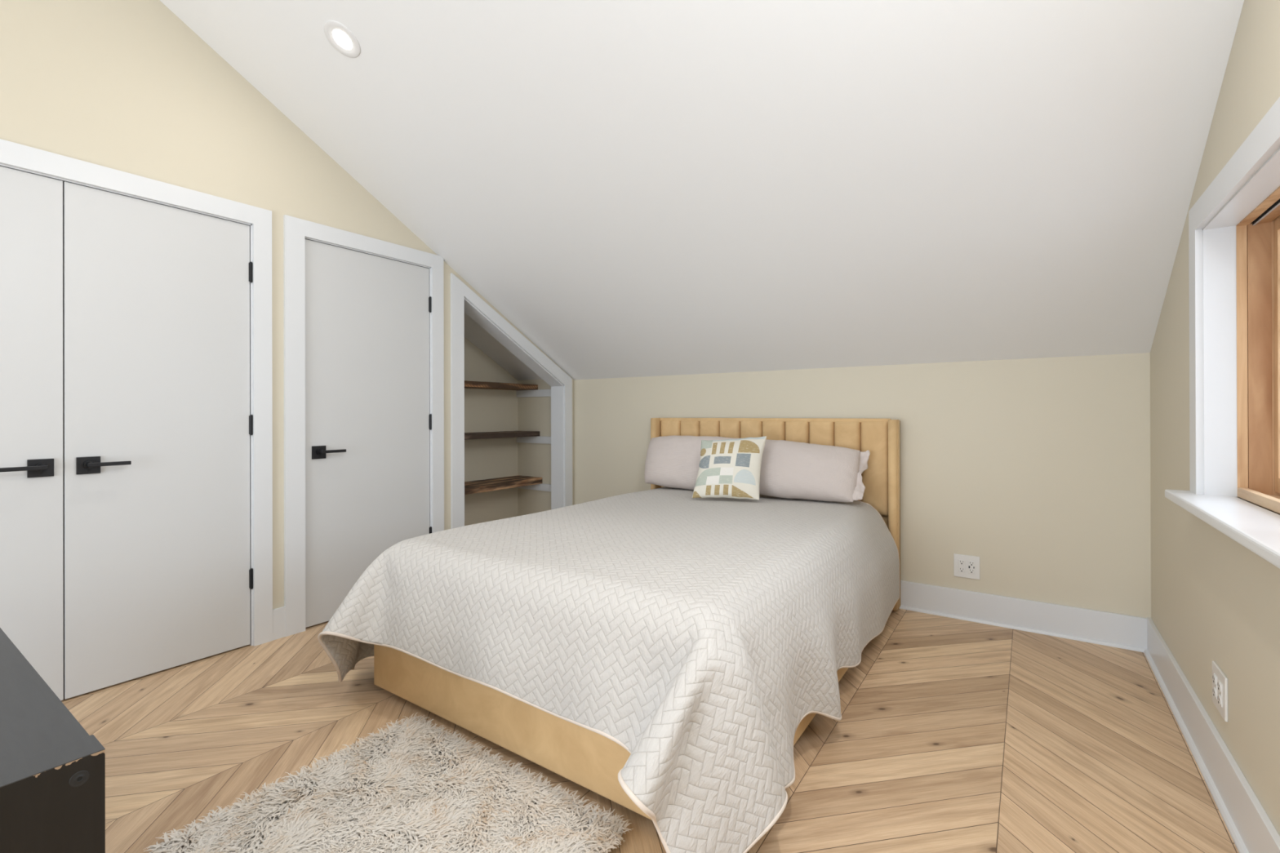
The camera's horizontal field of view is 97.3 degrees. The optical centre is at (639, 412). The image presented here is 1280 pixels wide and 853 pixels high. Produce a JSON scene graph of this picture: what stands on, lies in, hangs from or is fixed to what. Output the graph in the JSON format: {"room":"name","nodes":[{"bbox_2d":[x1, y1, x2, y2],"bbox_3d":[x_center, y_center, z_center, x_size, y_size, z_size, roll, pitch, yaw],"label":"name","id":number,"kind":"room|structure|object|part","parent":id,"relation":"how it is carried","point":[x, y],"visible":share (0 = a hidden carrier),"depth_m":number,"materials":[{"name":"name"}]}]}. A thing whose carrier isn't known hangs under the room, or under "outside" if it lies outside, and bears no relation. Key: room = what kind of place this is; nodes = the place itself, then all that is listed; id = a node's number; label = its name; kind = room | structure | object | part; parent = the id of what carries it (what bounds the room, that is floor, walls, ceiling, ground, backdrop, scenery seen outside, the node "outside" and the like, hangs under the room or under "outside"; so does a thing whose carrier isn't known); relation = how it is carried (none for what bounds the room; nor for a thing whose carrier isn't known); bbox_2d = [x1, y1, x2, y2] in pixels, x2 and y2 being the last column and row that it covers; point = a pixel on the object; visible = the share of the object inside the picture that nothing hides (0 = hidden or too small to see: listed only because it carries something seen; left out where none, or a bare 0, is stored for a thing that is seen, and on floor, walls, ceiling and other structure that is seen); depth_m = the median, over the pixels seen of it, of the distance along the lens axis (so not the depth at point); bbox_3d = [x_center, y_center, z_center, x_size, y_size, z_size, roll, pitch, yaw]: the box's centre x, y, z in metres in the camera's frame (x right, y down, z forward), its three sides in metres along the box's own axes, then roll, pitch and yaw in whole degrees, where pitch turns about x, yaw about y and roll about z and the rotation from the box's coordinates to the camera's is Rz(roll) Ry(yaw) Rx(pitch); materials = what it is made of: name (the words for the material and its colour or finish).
{"room":"bedroom","nodes":[
{"label":"bedroom","id":0,"kind":"room"},
{"bbox_2d":[0,0,573,608],"bbox_3d":[-2.364,-0.632,2.140,0.130,3.520,6.200,0,0,35],"label":"wall","id":1,"kind":"structure","parent":0,"point":[126,86],"depth_m":2.49,"materials":[{"name":"beige paint"}]},
{"bbox_2d":[0,166,63,700],"bbox_3d":[-2.426,0.109,1.915,0.093,2.022,0.666,0,0,35],"label":"door","id":2,"kind":"structure","parent":1,"relation":"in","point":[32,535],"depth_m":2.13,"materials":[{"name":"white paint"}]},
{"bbox_3d":[-2.283,0.208,2.084,0.049,0.033,0.134,0,0,35],"label":"lever","id":3,"kind":"part","parent":2,"relation":"part of","materials":[{"name":"black metal"}]},
{"bbox_3d":[-2.277,0.212,2.141,0.009,0.068,0.070,0,0,35],"label":"handle","id":4,"kind":"part","parent":2,"relation":"part of","materials":[{"name":"black metal"}]},
{"bbox_2d":[0,138,272,646],"bbox_3d":[-2.297,0.067,2.218,0.148,2.123,1.477,0,0,35],"label":"door frame","id":5,"kind":"structure","parent":1,"relation":"attached to","point":[15,156],"depth_m":2.73,"materials":[{"name":"white paint"}]},
{"bbox_2d":[62,181,253,699],"bbox_3d":[-2.051,0.109,2.457,0.093,2.022,0.645,0,0,35],"label":"door","id":6,"kind":"structure","parent":1,"relation":"in","point":[157,422],"depth_m":2.42,"materials":[{"name":"white paint"}]},
{"bbox_3d":[-2.202,0.212,2.250,0.009,0.068,0.070,0,0,35],"label":"handle","id":7,"kind":"part","parent":6,"relation":"part of","materials":[{"name":"black metal"}]},
{"bbox_3d":[-2.150,0.207,2.276,0.049,0.033,0.134,0,0,35],"label":"lever","id":8,"kind":"part","parent":6,"relation":"part of","materials":[{"name":"black metal"}]},
{"bbox_2d":[272,606,285,640],"bbox_3d":[-1.805,1.053,2.812,0.016,0.150,0.064,0,0,35],"label":"baseboard","id":9,"kind":"structure","parent":1,"relation":"attached to","point":[278,614],"depth_m":2.81,"materials":[{"name":"white paint"}]},
{"bbox_2d":[283,214,444,636],"bbox_3d":[-1.578,0.067,3.258,0.148,2.122,0.932,0,0,35],"label":"door frame","id":10,"kind":"structure","parent":1,"relation":"attached to","point":[295,230],"depth_m":2.89,"materials":[{"name":"white paint"}]},
{"bbox_2d":[305,239,431,627],"bbox_3d":[-1.518,0.109,3.229,0.093,2.022,0.749,0,0,35],"label":"door","id":11,"kind":"structure","parent":1,"relation":"in","point":[368,419],"depth_m":3.16,"materials":[{"name":"white paint"}]},
{"bbox_3d":[-1.698,0.211,2.980,0.009,0.068,0.070,0,0,35],"label":"handle","id":12,"kind":"part","parent":11,"relation":"part of","materials":[{"name":"black metal"}]},
{"bbox_3d":[-1.646,0.207,3.006,0.049,0.033,0.134,0,0,35],"label":"lever","id":13,"kind":"part","parent":11,"relation":"part of","materials":[{"name":"black metal"}]},
{"bbox_2d":[464,337,551,525],"bbox_3d":[-1.218,0.094,4.375,0.530,2.070,1.220,0,0,35],"label":"wall niche","id":14,"kind":"object","parent":1,"relation":"in","point":[485,410],"visible":0.17,"depth_m":4.79,"materials":[{"name":"beige paint"}]},
{"bbox_2d":[464,380,537,390],"bbox_3d":[-1.306,-0.215,4.437,0.250,0.045,1.156,0,0,35],"label":"shelf board","id":15,"kind":"object","parent":14,"relation":"attached to","point":[468,384],"visible":0.6,"depth_m":4.52,"materials":[{"name":"brown wood"}]},
{"bbox_2d":[464,431,539,439],"bbox_3d":[-1.296,0.184,4.430,0.272,0.043,1.156,0,0,35],"label":"shelf board","id":16,"kind":"object","parent":14,"relation":"attached to","point":[481,435],"visible":0.54,"depth_m":4.49,"materials":[{"name":"brown wood"}]},
{"bbox_2d":[464,475,542,494],"bbox_3d":[-1.284,0.582,4.421,0.299,0.052,1.156,0,0,35],"label":"shelf board","id":17,"kind":"object","parent":14,"relation":"attached to","point":[505,482],"visible":0.62,"depth_m":4.51,"materials":[{"name":"brown wood"}]},
{"bbox_2d":[516,389,551,397],"bbox_3d":[-0.883,-0.163,4.837,0.492,0.060,0.018,0,0,35],"label":"cleat","id":18,"kind":"object","parent":14,"relation":"attached to","point":[538,393],"visible":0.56,"depth_m":4.84,"materials":[{"name":"white paint"}]},
{"bbox_2d":[516,435,551,444],"bbox_3d":[-0.882,0.236,4.837,0.492,0.060,0.018,0,0,35],"label":"cleat","id":19,"kind":"object","parent":14,"relation":"attached to","point":[547,440],"visible":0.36,"depth_m":4.84,"materials":[{"name":"white paint"}]},
{"bbox_2d":[516,483,551,491],"bbox_3d":[-0.881,0.638,4.836,0.492,0.059,0.018,0,0,35],"label":"cleat","id":20,"kind":"object","parent":14,"relation":"attached to","point":[545,487],"visible":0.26,"depth_m":4.81,"materials":[{"name":"white paint"}]},
{"bbox_2d":[450,272,572,528],"bbox_3d":[-0.892,0.112,4.136,0.018,2.032,1.164,0,0,35],"label":"door frame","id":21,"kind":"structure","parent":1,"relation":"attached to","point":[459,290],"depth_m":3.72,"materials":[{"name":"white paint"}]},
{"bbox_2d":[463,297,564,509],"bbox_3d":[-0.949,0.179,4.183,0.133,1.897,0.984,0,0,35],"label":"trim","id":22,"kind":"structure","parent":1,"relation":"attached to","point":[557,388],"depth_m":4.55,"materials":[{"name":"white paint"}]},
{"bbox_2d":[61,608,1239,852],"bbox_3d":[-1.095,1.164,1.277,4.429,0.080,6.420,0,0,35],"label":"floor","id":23,"kind":"structure","parent":0,"point":[952,735],"depth_m":1.90,"materials":[{"name":"brown wood"}]},
{"bbox_2d":[0,627,105,852],"bbox_3d":[-1.638,0.875,1.163,1.206,0.500,0.539,0,0,35],"label":"dresser","id":24,"kind":"object","parent":23,"relation":"on","point":[52,771],"visible":1,"depth_m":1.02,"materials":[{"name":"black paint"}]},
{"bbox_3d":[-1.139,0.874,0.844,0.019,0.499,0.498,0,0,35],"label":"panel","id":25,"kind":"part","parent":24,"relation":"part of","materials":[{"name":"black paint"}]},
{"bbox_2d":[144,711,633,852],"bbox_3d":[-0.636,1.106,1.466,1.029,0.032,0.799,0,0,35],"label":"shag rug","id":26,"kind":"object","parent":23,"relation":"on","point":[415,787],"visible":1,"depth_m":1.55,"materials":[{"name":"white carpet"}]},
{"bbox_2d":[373,417,900,820],"bbox_3d":[0.173,0.580,2.769,1.657,1.085,2.246,0,0,35],"label":"bed","id":27,"kind":"object","parent":23,"relation":"on","point":[589,759],"visible":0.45,"depth_m":2.06,"materials":[{"name":"beige fabric"}]},
{"bbox_3d":[-0.426,0.925,1.846,1.536,0.335,0.045,0,0,35],"label":"footboard","id":28,"kind":"part","parent":27,"relation":"part of","materials":[{"name":"beige fabric"}]},
{"bbox_3d":[0.807,0.923,2.319,0.045,0.335,2.133,0,0,35],"label":"rail","id":29,"kind":"part","parent":27,"relation":"part of","materials":[{"name":"beige fabric"}]},
{"bbox_3d":[0.809,0.537,3.688,1.648,0.970,0.012,0,0,35],"label":"headboard","id":30,"kind":"part","parent":27,"relation":"part of","materials":[{"name":"beige fabric"}]},
{"bbox_2d":[160,0,1244,380],"bbox_3d":[-1.102,-1.355,1.280,4.429,2.303,6.420,0,0,35],"label":"ceiling","id":31,"kind":"structure","parent":0,"point":[638,188],"depth_m":2.35,"materials":[{"name":"white paint"}]},
{"bbox_2d":[324,20,360,57],"bbox_3d":[-1.243,-1.557,2.354,0.149,0.076,0.131,0,0,35],"label":"recessed light","id":32,"kind":"object","parent":31,"relation":"in","point":[339,35],"visible":1,"depth_m":2.35,"materials":[{"name":"white plastic"}]},
{"bbox_2d":[573,352,1151,617],"bbox_3d":[0.688,0.456,3.861,4.429,1.495,0.100,0,0,35],"label":"wall","id":33,"kind":"structure","parent":0,"point":[1037,470],"depth_m":3.00,"materials":[{"name":"beige paint"}]},
{"bbox_2d":[953,553,979,579],"bbox_3d":[1.767,0.835,3.049,0.122,0.122,0.009,0,0,35],"label":"wall outlet","id":34,"kind":"object","parent":33,"relation":"attached to","point":[964,566],"visible":1,"depth_m":3.05,"materials":[{"name":"white plastic"}]},
{"bbox_2d":[958,559,964,572],"bbox_3d":[1.747,0.835,3.061,0.033,0.067,0.004,0,0,35],"label":"receptacle","id":35,"kind":"object","parent":34,"relation":"attached to","point":[961,562],"depth_m":3.06,"materials":[{"name":"white plastic"}]},
{"bbox_2d":[968,560,975,573],"bbox_3d":[1.786,0.834,3.034,0.033,0.067,0.004,0,0,35],"label":"receptacle","id":36,"kind":"object","parent":34,"relation":"attached to","point":[971,564],"depth_m":3.03,"materials":[{"name":"white plastic"}]},
{"bbox_2d":[899,580,1146,652],"bbox_3d":[0.912,1.045,3.628,3.559,0.155,0.030,0,0,35],"label":"baseboard","id":37,"kind":"structure","parent":33,"relation":"attached to","point":[1122,631],"depth_m":2.88,"materials":[{"name":"white paint"}]},
{"bbox_2d":[1150,0,1279,835],"bbox_3d":[0.667,-0.643,0.046,0.120,3.520,6.200,0,0,35],"label":"wall","id":38,"kind":"structure","parent":0,"point":[1214,598],"depth_m":1.67,"materials":[{"name":"beige paint"}]},
{"bbox_2d":[1143,617,1279,852],"bbox_3d":[0.610,1.039,0.087,0.030,0.158,6.200,0,0,35],"label":"baseboard","id":39,"kind":"structure","parent":38,"relation":"attached to","point":[1251,828],"depth_m":1.67,"materials":[{"name":"white paint"}]},
{"bbox_2d":[1212,660,1227,722],"bbox_3d":[1.712,0.822,1.668,0.011,0.125,0.140,0,0,35],"label":"wall outlet","id":40,"kind":"object","parent":38,"relation":"attached to","point":[1220,681],"visible":1,"depth_m":1.65,"materials":[{"name":"white plastic"}]},
{"bbox_2d":[1212,673,1217,699],"bbox_3d":[1.726,0.822,1.691,0.007,0.067,0.033,0,0,35],"label":"receptacle","id":41,"kind":"object","parent":40,"relation":"attached to","point":[1215,675],"depth_m":1.69,"materials":[{"name":"white plastic"}]},
{"bbox_2d":[1217,680,1222,706],"bbox_3d":[1.696,0.822,1.647,0.007,0.067,0.033,0,0,35],"label":"receptacle","id":42,"kind":"object","parent":40,"relation":"attached to","point":[1220,682],"depth_m":1.64,"materials":[{"name":"white plastic"}]},
{"bbox_2d":[1164,97,1279,568],"bbox_3d":[1.499,-0.192,1.211,0.319,0.978,1.614,0,0,35],"label":"window","id":43,"kind":"structure","parent":38,"relation":"in","point":[1234,224],"depth_m":1.76,"materials":[{"name":"white paint"}]},
{"bbox_3d":[1.425,-0.207,1.263,0.018,0.948,1.556,0,0,35],"label":"casing","id":44,"kind":"part","parent":43,"relation":"part of","materials":[{"name":"white paint"}]},
{"bbox_3d":[1.506,-0.179,1.207,0.028,0.892,1.444,0,0,35],"label":"frame","id":45,"kind":"part","parent":43,"relation":"part of","materials":[{"name":"brown wood"}]},
{"bbox_3d":[1.594,-0.164,1.147,0.090,0.922,1.444,0,0,35],"label":"frame","id":46,"kind":"part","parent":43,"relation":"part of","materials":[{"name":"brown wood"}]},
{"bbox_3d":[1.770,-0.173,1.441,0.038,0.836,0.682,0,0,35],"label":"sash","id":47,"kind":"part","parent":43,"relation":"part of","materials":[{"name":"brown wood"}]},
{"bbox_3d":[0.177,0.727,2.740,1.390,0.339,2.075,0,0,35],"label":"mattress","id":48,"kind":"object","parent":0,"visible":0},
{"bbox_2d":[317,486,899,852],"bbox_3d":[0.051,0.808,2.609,1.908,0.606,2.404,0,0,35],"label":"quilt","id":49,"kind":"object","parent":48,"relation":"on","point":[696,637],"visible":0.96,"depth_m":1.78,"materials":[{"name":"fabric"}]},
{"bbox_2d":[644,435,737,489],"bbox_3d":[0.322,0.331,3.748,0.714,0.347,0.272,0,0,35],"label":"pillow","id":50,"kind":"object","parent":49,"relation":"on","point":[671,461],"visible":0.63,"depth_m":3.71,"materials":[{"name":"white fabric"}]},
{"bbox_2d":[692,435,766,499],"bbox_3d":[0.526,0.319,3.303,0.411,0.355,0.215,0,0,17],"label":"throw pillow","id":51,"kind":"object","parent":49,"relation":"on","point":[728,468],"visible":1,"depth_m":3.25,"materials":[{"name":"fabric"}]},
{"bbox_2d":[759,439,870,502],"bbox_3d":[0.969,0.337,3.306,0.687,0.338,0.281,0,0,35],"label":"pillow","id":52,"kind":"object","parent":49,"relation":"on","point":[789,469],"visible":0.88,"depth_m":3.20,"materials":[{"name":"white fabric"}]}
]}

